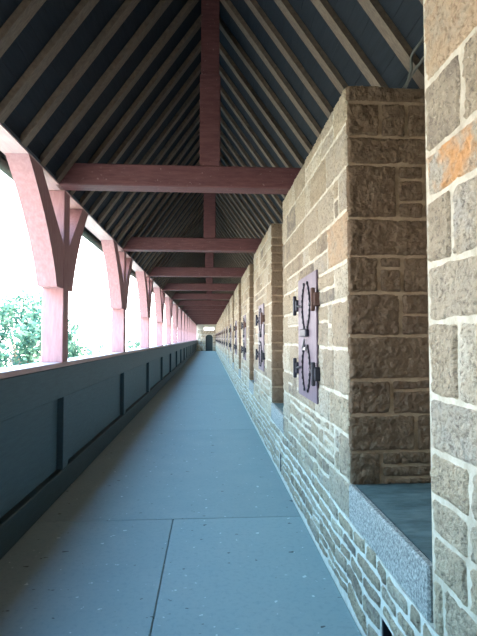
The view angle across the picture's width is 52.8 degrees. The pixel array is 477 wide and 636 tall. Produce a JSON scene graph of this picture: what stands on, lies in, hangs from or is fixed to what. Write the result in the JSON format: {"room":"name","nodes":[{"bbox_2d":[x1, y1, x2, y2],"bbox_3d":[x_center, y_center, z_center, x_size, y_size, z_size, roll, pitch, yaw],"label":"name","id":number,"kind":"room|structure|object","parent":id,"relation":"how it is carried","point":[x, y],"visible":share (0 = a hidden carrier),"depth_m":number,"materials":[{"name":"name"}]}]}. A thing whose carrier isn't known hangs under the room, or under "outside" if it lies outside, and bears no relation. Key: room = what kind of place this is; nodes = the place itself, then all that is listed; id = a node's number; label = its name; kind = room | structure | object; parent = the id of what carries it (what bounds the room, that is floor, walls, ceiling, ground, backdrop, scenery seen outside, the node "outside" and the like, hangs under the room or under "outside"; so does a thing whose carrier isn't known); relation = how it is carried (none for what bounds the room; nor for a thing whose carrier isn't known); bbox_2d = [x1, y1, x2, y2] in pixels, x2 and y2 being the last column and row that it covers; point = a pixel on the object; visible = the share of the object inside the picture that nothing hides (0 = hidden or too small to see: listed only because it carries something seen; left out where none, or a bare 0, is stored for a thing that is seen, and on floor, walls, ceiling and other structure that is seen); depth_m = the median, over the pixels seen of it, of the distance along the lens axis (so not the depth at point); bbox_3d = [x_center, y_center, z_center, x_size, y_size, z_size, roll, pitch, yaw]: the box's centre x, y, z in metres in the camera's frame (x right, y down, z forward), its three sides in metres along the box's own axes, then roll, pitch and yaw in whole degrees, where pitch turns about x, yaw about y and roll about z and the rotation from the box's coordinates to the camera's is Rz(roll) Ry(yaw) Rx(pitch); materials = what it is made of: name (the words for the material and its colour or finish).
{"room":"castle wall walkway","nodes":[
{"label":"castle wall walkway","id":0,"kind":"room"},
{"bbox_2d":[0,289,103,367],"bbox_3d":[-8.959,4.026,19.401,6.360,10.567,6.550,-1,-3,20],"label":"leafy tree","id":1,"kind":"object","parent":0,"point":[28,339],"visible":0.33,"depth_m":18.59,"materials":[{"name":"green plant"}]},
{"bbox_2d":[125,337,139,349],"bbox_3d":[-12.198,6.491,55.367,4.107,8.631,4.085,0,-2,-4],"label":"leafy tree","id":2,"kind":"object","parent":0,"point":[136,344],"visible":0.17,"depth_m":54.48,"materials":[{"name":"green plant"}]},
{"bbox_2d":[0,351,361,635],"bbox_3d":[-2.144,2.830,27.978,2.640,0.250,59.300,0,-2,-4],"label":"floor","id":3,"kind":"structure","parent":0,"point":[185,523],"depth_m":3.53,"materials":[{"name":"blue concrete"}]},
{"bbox_2d":[0,340,196,559],"bbox_3d":[-3.255,2.036,27.542,0.245,1.300,58.500,0,-2,-4],"label":"parapet","id":4,"kind":"object","parent":3,"relation":"on","point":[56,418],"visible":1,"depth_m":4.75,"materials":[{"name":"blue wood"}]},
{"bbox_2d":[5,153,87,361],"bbox_3d":[-1.838,-0.420,4.752,0.210,1.715,1.908,0,-2,-4],"label":"timber post","id":5,"kind":"object","parent":4,"relation":"on","point":[55,230],"visible":1,"depth_m":4.65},
{"bbox_2d":[101,240,132,351],"bbox_3d":[-2.047,-0.279,8.143,0.210,1.715,1.908,0,-2,-4],"label":"timber post","id":6,"kind":"object","parent":4,"relation":"on","point":[118,267],"visible":0.98,"depth_m":8.11,"materials":[{"name":"wood"}]},
{"bbox_2d":[135,271,153,347],"bbox_3d":[-2.255,-0.138,11.533,0.210,1.715,1.908,0,-2,-4],"label":"timber post","id":7,"kind":"object","parent":4,"relation":"on","point":[144,284],"visible":1,"depth_m":11.50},
{"bbox_2d":[153,287,164,345],"bbox_3d":[-2.463,0.003,14.924,0.210,1.715,1.908,0,-2,-4],"label":"timber post","id":8,"kind":"object","parent":4,"relation":"on","point":[159,296],"visible":1,"depth_m":14.81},
{"bbox_2d":[165,297,172,343],"bbox_3d":[-2.672,0.144,18.314,0.210,1.715,1.908,0,-2,-4],"label":"timber post","id":9,"kind":"object","parent":4,"relation":"on","point":[168,302],"visible":0.86,"depth_m":18.20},
{"bbox_2d":[172,304,177,342],"bbox_3d":[-2.880,0.285,21.705,0.210,1.715,1.908,0,-2,-4],"label":"timber post","id":10,"kind":"object","parent":4,"relation":"on","point":[175,307],"visible":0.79,"depth_m":21.67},
{"bbox_2d":[177,309,181,342],"bbox_3d":[-3.089,0.426,25.096,0.210,1.715,1.908,0,-2,-4],"label":"timber post","id":11,"kind":"object","parent":4,"relation":"on","point":[179,328],"visible":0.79,"depth_m":25.07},
{"bbox_2d":[182,312,184,341],"bbox_3d":[-3.297,0.567,28.486,0.210,1.715,1.908,0,-2,-4],"label":"timber post","id":12,"kind":"object","parent":4,"relation":"on","point":[183,313],"visible":0.68,"depth_m":28.35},
{"bbox_2d":[185,315,187,341],"bbox_3d":[-3.506,0.708,31.877,0.210,1.715,1.908,0,-2,-4],"label":"timber post","id":13,"kind":"object","parent":4,"relation":"on","point":[186,316],"visible":0.63,"depth_m":31.85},
{"bbox_2d":[187,317,189,340],"bbox_3d":[-3.714,0.849,35.268,0.210,1.715,1.908,0,-2,-4],"label":"timber post","id":14,"kind":"object","parent":4,"relation":"on","point":[188,328],"visible":0.56,"depth_m":35.25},
{"bbox_2d":[191,321,192,340],"bbox_3d":[-4.131,1.131,42.049,0.210,1.715,1.908,0,-2,-4],"label":"timber post","id":15,"kind":"object","parent":4,"relation":"on","point":[191,321],"visible":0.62,"depth_m":42.05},
{"bbox_3d":[-4.756,1.554,52.221,0.210,1.715,1.908,0,-2,-4],"label":"timber post","id":16,"kind":"object","parent":4,"relation":"on","visible":0},
{"bbox_2d":[0,122,191,320],"bbox_3d":[-3.240,-0.348,27.642,0.205,0.042,58.500,0,-2,-4],"label":"wall plate","id":17,"kind":"object","parent":16,"relation":"on","point":[9,142],"visible":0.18,"depth_m":4.68,"materials":[{"name":"pink paint"}]},
{"bbox_2d":[0,0,45,57],"bbox_3d":[-0.920,-2.366,2.955,1.427,1.993,0.092,0,-2,-4],"label":"rafter","id":18,"kind":"object","parent":17,"relation":"on","point":[26,9],"visible":1,"depth_m":2.88,"materials":[{"name":"wood"}]},
{"bbox_2d":[0,0,98,123],"bbox_3d":[-0.946,-2.349,3.379,1.427,1.993,0.092,0,-2,-4],"label":"rafter","id":19,"kind":"object","parent":17,"relation":"on","point":[81,11],"visible":1,"depth_m":3.31,"materials":[{"name":"wood"}]},
{"bbox_2d":[0,154,153,292],"bbox_3d":[-3.473,-0.296,28.122,0.110,0.120,55.550,0,-2,-4],"label":"gutter","id":20,"kind":"object","parent":17,"relation":"attached to","point":[4,166],"visible":0.16,"depth_m":6.65,"materials":[{"name":"metal"}]},
{"bbox_2d":[20,0,139,147],"bbox_3d":[-0.972,-2.331,3.803,1.427,1.993,0.092,0,-2,-4],"label":"rafter","id":21,"kind":"object","parent":17,"relation":"on","point":[127,7],"visible":1,"depth_m":3.75,"materials":[{"name":"wood"}]},
{"bbox_2d":[39,0,172,166],"bbox_3d":[-0.998,-2.314,4.226,1.427,1.993,0.092,0,-2,-4],"label":"rafter","id":22,"kind":"object","parent":17,"relation":"on","point":[68,127],"visible":1,"depth_m":4.18,"materials":[{"name":"wood"}]},
{"bbox_2d":[55,0,198,182],"bbox_3d":[-1.024,-2.296,4.650,1.427,1.993,0.092,0,-2,-4],"label":"rafter","id":23,"kind":"object","parent":17,"relation":"on","point":[151,55],"visible":1,"depth_m":4.62,"materials":[{"name":"wood"}]},
{"bbox_2d":[69,15,200,195],"bbox_3d":[-1.050,-2.278,5.074,1.427,1.993,0.092,0,-2,-4],"label":"rafter","id":24,"kind":"object","parent":17,"relation":"on","point":[195,27],"visible":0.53,"depth_m":5.06,"materials":[{"name":"wood"}]},
{"bbox_2d":[80,40,200,206],"bbox_3d":[-1.076,-2.261,5.498,1.427,1.993,0.092,0,-2,-4],"label":"rafter","id":25,"kind":"object","parent":17,"relation":"on","point":[197,49],"visible":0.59,"depth_m":5.48,"materials":[{"name":"wood"}]},
{"bbox_2d":[89,62,200,215],"bbox_3d":[-1.103,-2.243,5.922,1.427,1.993,0.092,0,-2,-4],"label":"rafter","id":26,"kind":"object","parent":17,"relation":"on","point":[193,76],"visible":0.65,"depth_m":5.90,"materials":[{"name":"wood"}]},
{"bbox_2d":[97,83,199,223],"bbox_3d":[-1.129,-2.225,6.346,1.427,1.993,0.092,0,-2,-4],"label":"rafter","id":27,"kind":"object","parent":17,"relation":"on","point":[196,91],"visible":0.65,"depth_m":6.32,"materials":[{"name":"wood"}]},
{"bbox_2d":[104,99,199,231],"bbox_3d":[-1.155,-2.208,6.769,1.427,1.993,0.092,0,-2,-4],"label":"rafter","id":28,"kind":"object","parent":17,"relation":"on","point":[196,107],"visible":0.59,"depth_m":6.75,"materials":[{"name":"wood"}]},
{"bbox_2d":[111,114,199,237],"bbox_3d":[-1.181,-2.190,7.193,1.427,1.993,0.092,0,-2,-4],"label":"rafter","id":29,"kind":"object","parent":17,"relation":"on","point":[197,120],"visible":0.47,"depth_m":7.17,"materials":[{"name":"wood"}]},
{"bbox_2d":[116,127,199,242],"bbox_3d":[-1.207,-2.173,7.617,1.427,1.993,0.092,0,-2,-4],"label":"rafter","id":30,"kind":"object","parent":17,"relation":"on","point":[197,133],"visible":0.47,"depth_m":7.58,"materials":[{"name":"wood"}]},
{"bbox_2d":[133,192,184,260],"bbox_3d":[-1.311,-2.102,9.312,1.427,1.993,0.092,0,-2,-4],"label":"rafter","id":31,"kind":"object","parent":17,"relation":"on","point":[179,197],"visible":0.59,"depth_m":9.26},
{"bbox_2d":[121,139,199,247],"bbox_3d":[-1.233,-2.155,8.041,1.427,1.993,0.092,0,-2,-4],"label":"rafter","id":32,"kind":"object","parent":17,"relation":"on","point":[197,144],"visible":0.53,"depth_m":7.98,"materials":[{"name":"wood"}]},
{"bbox_2d":[126,150,199,252],"bbox_3d":[-1.259,-2.137,8.465,1.427,1.993,0.092,0,-2,-4],"label":"rafter","id":33,"kind":"object","parent":17,"relation":"on","point":[197,155],"visible":0.53,"depth_m":8.41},
{"bbox_2d":[137,193,189,263],"bbox_3d":[-1.337,-2.084,9.736,1.427,1.993,0.092,0,-2,-4],"label":"rafter","id":34,"kind":"object","parent":17,"relation":"on","point":[187,194],"visible":0.71,"depth_m":9.69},
{"bbox_2d":[130,159,199,256],"bbox_3d":[-1.285,-2.120,8.889,1.427,1.993,0.092,0,-2,-4],"label":"rafter","id":35,"kind":"object","parent":17,"relation":"on","point":[175,194],"visible":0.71,"depth_m":8.84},
{"bbox_2d":[140,193,194,266],"bbox_3d":[-1.363,-2.067,10.160,1.427,1.993,0.092,0,-2,-4],"label":"rafter","id":36,"kind":"object","parent":17,"relation":"on","point":[192,194],"visible":0.71,"depth_m":10.12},
{"bbox_2d":[143,193,199,269],"bbox_3d":[-1.389,-2.049,10.584,1.427,1.993,0.092,0,-2,-4],"label":"rafter","id":37,"kind":"object","parent":17,"relation":"on","point":[197,194],"visible":0.65,"depth_m":10.55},
{"bbox_2d":[145,193,203,271],"bbox_3d":[-1.415,-2.032,11.008,1.427,1.993,0.092,0,-2,-4],"label":"rafter","id":38,"kind":"object","parent":17,"relation":"on","point":[202,194],"visible":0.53,"depth_m":10.98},
{"bbox_2d":[148,196,203,274],"bbox_3d":[-1.441,-2.014,11.431,1.427,1.993,0.092,0,-2,-4],"label":"rafter","id":39,"kind":"object","parent":17,"relation":"on","point":[202,199],"visible":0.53,"depth_m":11.40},
{"bbox_2d":[152,207,203,278],"bbox_3d":[-1.493,-1.979,12.279,1.427,1.993,0.092,0,-2,-4],"label":"rafter","id":40,"kind":"object","parent":17,"relation":"on","point":[202,209],"visible":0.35,"depth_m":12.26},
{"bbox_2d":[154,211,203,280],"bbox_3d":[-1.519,-1.961,12.703,1.427,1.993,0.092,0,-2,-4],"label":"rafter","id":41,"kind":"object","parent":17,"relation":"on","point":[202,214],"visible":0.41,"depth_m":12.68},
{"bbox_2d":[156,202,203,266],"bbox_3d":[-1.467,-1.996,11.855,1.427,1.993,0.092,0,-2,-4],"label":"rafter","id":42,"kind":"object","parent":17,"relation":"on","point":[202,204],"visible":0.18,"depth_m":11.84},
{"bbox_2d":[156,215,203,282],"bbox_3d":[-1.545,-1.944,13.127,1.427,1.993,0.092,0,-2,-4],"label":"rafter","id":43,"kind":"object","parent":17,"relation":"on","point":[202,218],"visible":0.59,"depth_m":13.11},
{"bbox_2d":[157,220,203,283],"bbox_3d":[-1.571,-1.926,13.551,1.427,1.993,0.092,0,-2,-4],"label":"rafter","id":44,"kind":"object","parent":17,"relation":"on","point":[202,222],"visible":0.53,"depth_m":13.52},
{"bbox_2d":[166,252,195,292],"bbox_3d":[-1.728,-1.820,16.094,1.427,1.993,0.092,0,-2,-4],"label":"rafter","id":45,"kind":"object","parent":17,"relation":"on","point":[193,254],"visible":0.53,"depth_m":16.05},
{"bbox_2d":[159,223,203,286],"bbox_3d":[-1.597,-1.908,13.975,1.427,1.993,0.092,0,-2,-4],"label":"rafter","id":46,"kind":"object","parent":17,"relation":"on","point":[202,226],"visible":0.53,"depth_m":13.92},
{"bbox_2d":[160,227,203,286],"bbox_3d":[-1.623,-1.891,14.398,1.427,1.993,0.092,0,-2,-4],"label":"rafter","id":47,"kind":"object","parent":17,"relation":"on","point":[201,231],"visible":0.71,"depth_m":14.35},
{"bbox_2d":[167,252,197,293],"bbox_3d":[-1.754,-1.802,16.518,1.427,1.993,0.092,0,-2,-4],"label":"rafter","id":48,"kind":"object","parent":17,"relation":"on","point":[196,252],"visible":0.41,"depth_m":16.48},
{"bbox_2d":[162,230,203,288],"bbox_3d":[-1.649,-1.873,14.822,1.427,1.993,0.092,0,-2,-4],"label":"rafter","id":49,"kind":"object","parent":17,"relation":"on","point":[201,234],"visible":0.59,"depth_m":14.77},
{"bbox_2d":[168,252,199,294],"bbox_3d":[-1.780,-1.785,16.941,1.427,1.993,0.092,0,-2,-4],"label":"rafter","id":50,"kind":"object","parent":17,"relation":"on","point":[198,252],"visible":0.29,"depth_m":16.91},
{"bbox_2d":[169,252,200,295],"bbox_3d":[-1.806,-1.767,17.365,1.427,1.993,0.092,0,-2,-4],"label":"rafter","id":51,"kind":"object","parent":17,"relation":"on","point":[200,252],"visible":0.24,"depth_m":17.34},
{"bbox_2d":[168,234,203,282],"bbox_3d":[-1.675,-1.855,15.246,1.427,1.993,0.092,0,-2,-4],"label":"rafter","id":52,"kind":"object","parent":17,"relation":"on","point":[202,236],"visible":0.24,"depth_m":15.20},
{"bbox_2d":[170,252,202,296],"bbox_3d":[-1.832,-1.750,17.789,1.427,1.993,0.092,0,-2,-4],"label":"rafter","id":53,"kind":"object","parent":17,"relation":"on","point":[201,252],"visible":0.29,"depth_m":17.76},
{"bbox_2d":[170,237,203,282],"bbox_3d":[-1.702,-1.838,15.670,1.427,1.993,0.092,0,-2,-4],"label":"rafter","id":54,"kind":"object","parent":17,"relation":"on","point":[188,258],"visible":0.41,"depth_m":15.63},
{"bbox_2d":[171,252,204,297],"bbox_3d":[-1.858,-1.732,18.213,1.427,1.993,0.092,0,-2,-4],"label":"rafter","id":55,"kind":"object","parent":17,"relation":"on","point":[203,252],"visible":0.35,"depth_m":18.19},
{"bbox_2d":[197,324,215,350],"bbox_3d":[-3.553,1.345,57.123,3.390,5.140,0.520,0,-2,-4],"label":"wall","id":56,"kind":"structure","parent":0,"point":[201,333],"depth_m":56.81,"materials":[{"name":"stone"}]},
{"bbox_2d":[0,133,151,277],"bbox_3d":[-3.338,-0.385,27.637,0.360,0.030,58.500,0,-2,-4],"label":"trim","id":57,"kind":"structure","parent":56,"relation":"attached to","point":[1,153],"depth_m":6.60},
{"bbox_2d":[206,335,212,350],"bbox_3d":[-3.486,2.952,57.016,0.840,1.920,0.130,0,-2,-4],"label":"door","id":58,"kind":"structure","parent":56,"relation":"in","point":[209,339],"depth_m":57.02,"materials":[{"name":"green paint"}]},
{"bbox_2d":[0,0,423,291],"bbox_3d":[-1.701,-1.443,27.782,3.035,2.170,58.500,0,-2,-4],"label":"ceiling","id":59,"kind":"structure","parent":0,"point":[407,16],"depth_m":4.35,"materials":[{"name":"wood"}]},
{"bbox_2d":[216,213,251,263],"bbox_3d":[-0.035,-1.957,12.794,1.427,1.993,0.092,0,-2,-4],"label":"rafter","id":60,"kind":"object","parent":59,"relation":"attached to","point":[217,216],"visible":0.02,"depth_m":12.75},
{"bbox_2d":[216,209,253,263],"bbox_3d":[-0.009,-1.975,12.370,1.427,1.993,0.092,0,-2,-4],"label":"rafter","id":61,"kind":"object","parent":59,"relation":"attached to","point":[217,211],"visible":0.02,"depth_m":12.33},
{"bbox_2d":[220,161,267,231],"bbox_3d":[0.199,-2.116,8.980,1.427,1.993,0.092,0,-2,-4],"label":"rafter","id":62,"kind":"object","parent":59,"relation":"attached to","point":[243,196],"visible":0.23,"depth_m":8.93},
{"bbox_2d":[233,193,265,235],"bbox_3d":[0.173,-2.098,9.403,1.427,1.993,0.092,0,-2,-4],"label":"rafter","id":63,"kind":"object","parent":59,"relation":"attached to","point":[235,194],"visible":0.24,"depth_m":9.36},
{"bbox_2d":[219,64,292,167],"bbox_3d":[0.382,-2.239,6.013,1.427,1.993,0.092,0,-2,-4],"label":"rafter","id":64,"kind":"object","parent":59,"relation":"attached to","point":[222,72],"visible":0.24,"depth_m":5.97,"materials":[{"name":"wood"}]},
{"bbox_2d":[219,42,304,167],"bbox_3d":[0.408,-2.257,5.589,1.427,1.993,0.092,0,-2,-4],"label":"rafter","id":65,"kind":"object","parent":59,"relation":"attached to","point":[222,51],"visible":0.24,"depth_m":5.54,"materials":[{"name":"wood"}]},
{"bbox_2d":[216,0,476,635],"bbox_3d":[-0.503,1.306,27.741,0.840,3.275,58.501,0,-2,-4],"label":"wall","id":66,"kind":"structure","parent":0,"point":[380,473],"depth_m":2.76,"materials":[{"name":"stone"}]},
{"bbox_2d":[57,0,300,193],"bbox_3d":[-0.411,-2.244,4.831,2.740,1.935,0.200,0,-2,-4],"label":"roof truss","id":67,"kind":"object","parent":66,"relation":"on","point":[209,177],"visible":0.75,"depth_m":4.73,"materials":[{"name":"wood"}]},
{"bbox_2d":[120,193,261,252],"bbox_3d":[-0.619,-2.103,8.222,2.740,1.935,0.200,0,-2,-4],"label":"roof truss","id":68,"kind":"object","parent":66,"relation":"on","point":[209,243],"visible":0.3,"depth_m":8.10,"materials":[{"name":"wood"}]},
{"bbox_2d":[147,252,246,276],"bbox_3d":[-0.828,-1.962,11.613,2.740,1.935,0.200,0,-2,-4],"label":"roof truss","id":69,"kind":"object","parent":66,"relation":"on","point":[209,270],"visible":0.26,"depth_m":11.49,"materials":[{"name":"wood"}]},
{"bbox_2d":[162,277,237,290],"bbox_3d":[-1.036,-1.821,15.003,2.740,1.935,0.200,0,-2,-4],"label":"roof truss","id":70,"kind":"object","parent":66,"relation":"on","point":[209,285],"visible":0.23,"depth_m":14.88,"materials":[{"name":"wood"}]},
{"bbox_2d":[171,291,232,299],"bbox_3d":[-1.244,-1.680,18.394,2.740,1.935,0.200,0,-2,-4],"label":"roof truss","id":71,"kind":"object","parent":66,"relation":"on","point":[209,296],"visible":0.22,"depth_m":18.26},
{"bbox_2d":[177,300,228,305],"bbox_3d":[-1.453,-1.539,21.785,2.740,1.935,0.200,0,-2,-4],"label":"roof truss","id":72,"kind":"object","parent":66,"relation":"on","point":[181,302],"visible":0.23,"depth_m":21.64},
{"bbox_2d":[181,305,225,309],"bbox_3d":[-1.661,-1.398,25.175,2.740,1.935,0.200,0,-2,-4],"label":"roof truss","id":73,"kind":"object","parent":66,"relation":"on","point":[185,307],"visible":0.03,"depth_m":25.03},
{"bbox_2d":[185,310,223,312],"bbox_3d":[-1.870,-1.257,28.566,2.740,1.935,0.200,0,-2,-4],"label":"roof truss","id":74,"kind":"object","parent":66,"relation":"on","point":[187,311],"visible":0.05,"depth_m":28.42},
{"bbox_2d":[187,313,221,315],"bbox_3d":[-2.078,-1.116,31.956,2.740,1.935,0.200,0,-2,-4],"label":"roof truss","id":75,"kind":"object","parent":66,"relation":"on","point":[189,314],"visible":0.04,"depth_m":31.81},
{"bbox_2d":[189,316,220,317],"bbox_3d":[-2.286,-0.975,35.347,2.740,1.935,0.200,0,-2,-4],"label":"roof truss","id":76,"kind":"object","parent":66,"relation":"on","point":[190,316],"visible":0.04,"depth_m":35.20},
{"bbox_2d":[191,318,219,319],"bbox_3d":[-2.495,-0.834,38.738,2.740,1.935,0.200,0,-2,-4],"label":"roof truss","id":77,"kind":"object","parent":66,"relation":"on","point":[192,318],"visible":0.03,"depth_m":38.59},
{"bbox_2d":[214,252,236,283],"bbox_3d":[-0.374,-1.728,18.304,1.427,1.993,0.092,0,-2,-4],"label":"rafter","id":78,"kind":"object","parent":66,"relation":"on","point":[214,252],"visible":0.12,"depth_m":18.26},
{"bbox_2d":[215,252,238,283],"bbox_3d":[-0.348,-1.746,17.880,1.427,1.993,0.092,0,-2,-4],"label":"rafter","id":79,"kind":"object","parent":66,"relation":"on","point":[215,252],"visible":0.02,"depth_m":17.83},
{"bbox_2d":[226,326,227,348],"bbox_3d":[-0.498,0.855,20.791,0.087,0.980,0.796,0,-2,-4],"label":"shutter","id":80,"kind":"object","parent":66,"relation":"attached to","point":[227,326],"visible":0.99,"depth_m":20.44,"materials":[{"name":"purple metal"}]},
{"bbox_2d":[216,236,238,267],"bbox_3d":[-0.191,-1.852,15.337,1.427,1.993,0.092,0,-2,-4],"label":"rafter","id":81,"kind":"object","parent":66,"relation":"on","point":[229,255],"visible":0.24,"depth_m":15.29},
{"bbox_2d":[216,233,240,267],"bbox_3d":[-0.165,-1.869,14.913,1.427,1.993,0.092,0,-2,-4],"label":"rafter","id":82,"kind":"object","parent":66,"relation":"on","point":[217,235],"visible":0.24,"depth_m":14.87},
{"bbox_2d":[217,252,239,282],"bbox_3d":[-0.322,-1.764,17.456,1.427,1.993,0.092,0,-2,-4],"label":"rafter","id":83,"kind":"object","parent":66,"relation":"on","point":[217,252],"visible":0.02,"depth_m":17.41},
{"bbox_2d":[216,229,243,267],"bbox_3d":[-0.139,-1.887,14.489,1.427,1.993,0.092,0,-2,-4],"label":"rafter","id":84,"kind":"object","parent":66,"relation":"on","point":[218,233],"visible":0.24,"depth_m":14.45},
{"bbox_2d":[219,252,240,282],"bbox_3d":[-0.295,-1.781,17.032,1.427,1.993,0.092,0,-2,-4],"label":"rafter","id":85,"kind":"object","parent":66,"relation":"on","point":[219,252],"visible":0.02,"depth_m":16.99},
{"bbox_2d":[229,324,231,350],"bbox_3d":[-0.289,0.714,17.400,0.087,0.980,0.796,0,-2,-4],"label":"shutter","id":86,"kind":"object","parent":66,"relation":"attached to","point":[230,331],"visible":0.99,"depth_m":17.31,"materials":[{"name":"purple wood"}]},
{"bbox_2d":[220,252,240,280],"bbox_3d":[-0.270,-1.799,16.609,1.427,1.993,0.092,0,-2,-4],"label":"rafter","id":87,"kind":"object","parent":66,"relation":"on","point":[220,252],"visible":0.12,"depth_m":16.56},
{"bbox_2d":[216,226,245,267],"bbox_3d":[-0.113,-1.905,14.066,1.427,1.993,0.092,0,-2,-4],"label":"rafter","id":88,"kind":"object","parent":66,"relation":"on","point":[217,228],"visible":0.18,"depth_m":14.02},
{"bbox_2d":[216,222,247,266],"bbox_3d":[-0.087,-1.922,13.642,1.427,1.993,0.092,0,-2,-4],"label":"rafter","id":89,"kind":"object","parent":66,"relation":"on","point":[218,226],"visible":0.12,"depth_m":13.60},
{"bbox_2d":[216,193,248,237],"bbox_3d":[0.069,-2.028,11.099,1.427,1.993,0.092,0,-2,-4],"label":"rafter","id":90,"kind":"object","parent":66,"relation":"on","point":[217,195],"visible":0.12,"depth_m":11.05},
{"bbox_2d":[216,218,248,264],"bbox_3d":[-0.061,-1.940,13.218,1.427,1.993,0.092,0,-2,-4],"label":"rafter","id":91,"kind":"object","parent":66,"relation":"on","point":[217,220],"visible":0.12,"depth_m":13.17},
{"bbox_2d":[216,204,253,259],"bbox_3d":[0.017,-1.993,11.946,1.427,1.993,0.092,0,-2,-4],"label":"rafter","id":92,"kind":"object","parent":66,"relation":"on","point":[217,206],"visible":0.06,"depth_m":11.90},
{"bbox_2d":[218,193,252,237],"bbox_3d":[0.095,-2.046,10.675,1.427,1.993,0.092,0,-2,-4],"label":"rafter","id":93,"kind":"object","parent":66,"relation":"on","point":[220,194],"visible":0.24,"depth_m":10.63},
{"bbox_2d":[216,198,254,254],"bbox_3d":[0.043,-2.010,11.523,1.427,1.993,0.092,0,-2,-4],"label":"rafter","id":94,"kind":"object","parent":66,"relation":"on","point":[217,201],"visible":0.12,"depth_m":11.48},
{"bbox_2d":[234,320,236,354],"bbox_3d":[-0.081,0.573,14.010,0.087,0.980,0.796,0,-2,-4],"label":"shutter","id":95,"kind":"object","parent":66,"relation":"attached to","point":[235,326],"visible":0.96,"depth_m":13.67,"materials":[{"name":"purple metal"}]},
{"bbox_2d":[223,193,257,237],"bbox_3d":[0.121,-2.063,10.251,1.427,1.993,0.092,0,-2,-4],"label":"rafter","id":96,"kind":"object","parent":66,"relation":"on","point":[225,194],"visible":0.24,"depth_m":10.21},
{"bbox_2d":[241,315,246,359],"bbox_3d":[0.127,0.432,10.619,0.087,0.980,0.796,0,-2,-4],"label":"shutter","id":97,"kind":"object","parent":66,"relation":"attached to","point":[243,324],"visible":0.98,"depth_m":10.49,"materials":[{"name":"purple wood"}]},
{"bbox_2d":[228,193,262,238],"bbox_3d":[0.147,-2.081,9.827,1.427,1.993,0.092,0,-2,-4],"label":"rafter","id":98,"kind":"object","parent":66,"relation":"on","point":[230,194],"visible":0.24,"depth_m":9.78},
{"bbox_2d":[220,152,271,226],"bbox_3d":[0.225,-2.134,8.556,1.427,1.993,0.092,0,-2,-4],"label":"rafter","id":99,"kind":"object","parent":66,"relation":"on","point":[222,157],"visible":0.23,"depth_m":8.51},
{"bbox_2d":[220,141,278,223],"bbox_3d":[0.252,-2.151,8.132,1.427,1.993,0.092,0,-2,-4],"label":"rafter","id":100,"kind":"object","parent":66,"relation":"on","point":[222,147],"visible":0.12,"depth_m":8.09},
{"bbox_2d":[221,86,278,166],"bbox_3d":[0.356,-2.222,6.437,1.427,1.993,0.092,0,-2,-4],"label":"rafter","id":101,"kind":"object","parent":66,"relation":"on","point":[224,94],"visible":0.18,"depth_m":6.39,"materials":[{"name":"wood"}]},
{"bbox_2d":[220,116,282,210],"bbox_3d":[0.304,-2.187,7.284,1.427,1.993,0.092,0,-2,-4],"label":"rafter","id":102,"kind":"object","parent":66,"relation":"on","point":[224,125],"visible":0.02,"depth_m":7.24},
{"bbox_2d":[220,129,282,223],"bbox_3d":[0.278,-2.169,7.708,1.427,1.993,0.092,0,-2,-4],"label":"rafter","id":103,"kind":"object","parent":66,"relation":"on","point":[222,135],"visible":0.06,"depth_m":7.66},
{"bbox_2d":[221,103,286,198],"bbox_3d":[0.330,-2.204,6.860,1.427,1.993,0.092,0,-2,-4],"label":"rafter","id":104,"kind":"object","parent":66,"relation":"on","point":[235,126],"visible":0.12,"depth_m":6.82,"materials":[{"name":"wood"}]},
{"bbox_2d":[255,303,264,370],"bbox_3d":[0.336,0.291,7.228,0.087,0.980,0.796,0,-2,-4],"label":"shutter","id":105,"kind":"object","parent":66,"relation":"attached to","point":[260,355],"visible":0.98,"depth_m":7.13,"materials":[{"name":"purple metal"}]},
{"bbox_2d":[219,16,312,153],"bbox_3d":[0.434,-2.275,5.165,1.427,1.993,0.092,0,-2,-4],"label":"rafter","id":106,"kind":"object","parent":66,"relation":"on","point":[227,33],"visible":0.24,"depth_m":5.12,"materials":[{"name":"wood"}]},
{"bbox_2d":[220,0,321,137],"bbox_3d":[0.460,-2.292,4.741,1.427,1.993,0.092,0,-2,-4],"label":"rafter","id":107,"kind":"object","parent":66,"relation":"on","point":[227,4],"visible":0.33,"depth_m":4.70,"materials":[{"name":"wood"}]},
{"bbox_2d":[244,0,332,118],"bbox_3d":[0.486,-2.310,4.317,1.427,1.993,0.092,0,-2,-4],"label":"rafter","id":108,"kind":"object","parent":66,"relation":"on","point":[253,5],"visible":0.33,"depth_m":4.27,"materials":[{"name":"wood"}]},
{"bbox_2d":[293,270,320,403],"bbox_3d":[0.544,0.150,3.838,0.087,0.980,0.796,0,-2,-4],"label":"shutter","id":109,"kind":"object","parent":66,"relation":"attached to","point":[307,304],"visible":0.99,"depth_m":3.74,"materials":[{"name":"metal"}]},
{"bbox_2d":[274,0,347,95],"bbox_3d":[0.512,-2.328,3.894,1.427,1.993,0.092,0,-2,-4],"label":"rafter","id":110,"kind":"object","parent":66,"relation":"on","point":[285,6],"visible":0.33,"depth_m":3.85,"materials":[{"name":"wood"}]},
{"bbox_2d":[311,0,388,87],"bbox_3d":[0.538,-2.345,3.470,1.427,1.993,0.092,0,-2,-4],"label":"rafter","id":111,"kind":"object","parent":66,"relation":"on","point":[324,8],"visible":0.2,"depth_m":3.43,"materials":[{"name":"wood"}]},
{"bbox_2d":[357,0,424,88],"bbox_3d":[0.564,-2.363,3.046,1.427,1.993,0.092,0,-2,-4],"label":"rafter","id":112,"kind":"object","parent":66,"relation":"on","point":[374,10],"visible":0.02,"depth_m":3.02,"materials":[{"name":"wood"}]},
{"bbox_2d":[402,56,423,87],"bbox_3d":[1.013,-1.409,2.779,0.029,0.119,0.237,1,-3,-19],"label":"cable","id":113,"kind":"object","parent":66,"relation":"attached to","point":[416,67],"visible":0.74,"depth_m":2.76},
{"bbox_2d":[404,35,423,88],"bbox_3d":[1.012,-1.489,2.772,0.058,0.279,0.245,1,-3,-21],"label":"cable","id":114,"kind":"object","parent":66,"relation":"attached to","point":[422,38],"visible":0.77,"depth_m":2.76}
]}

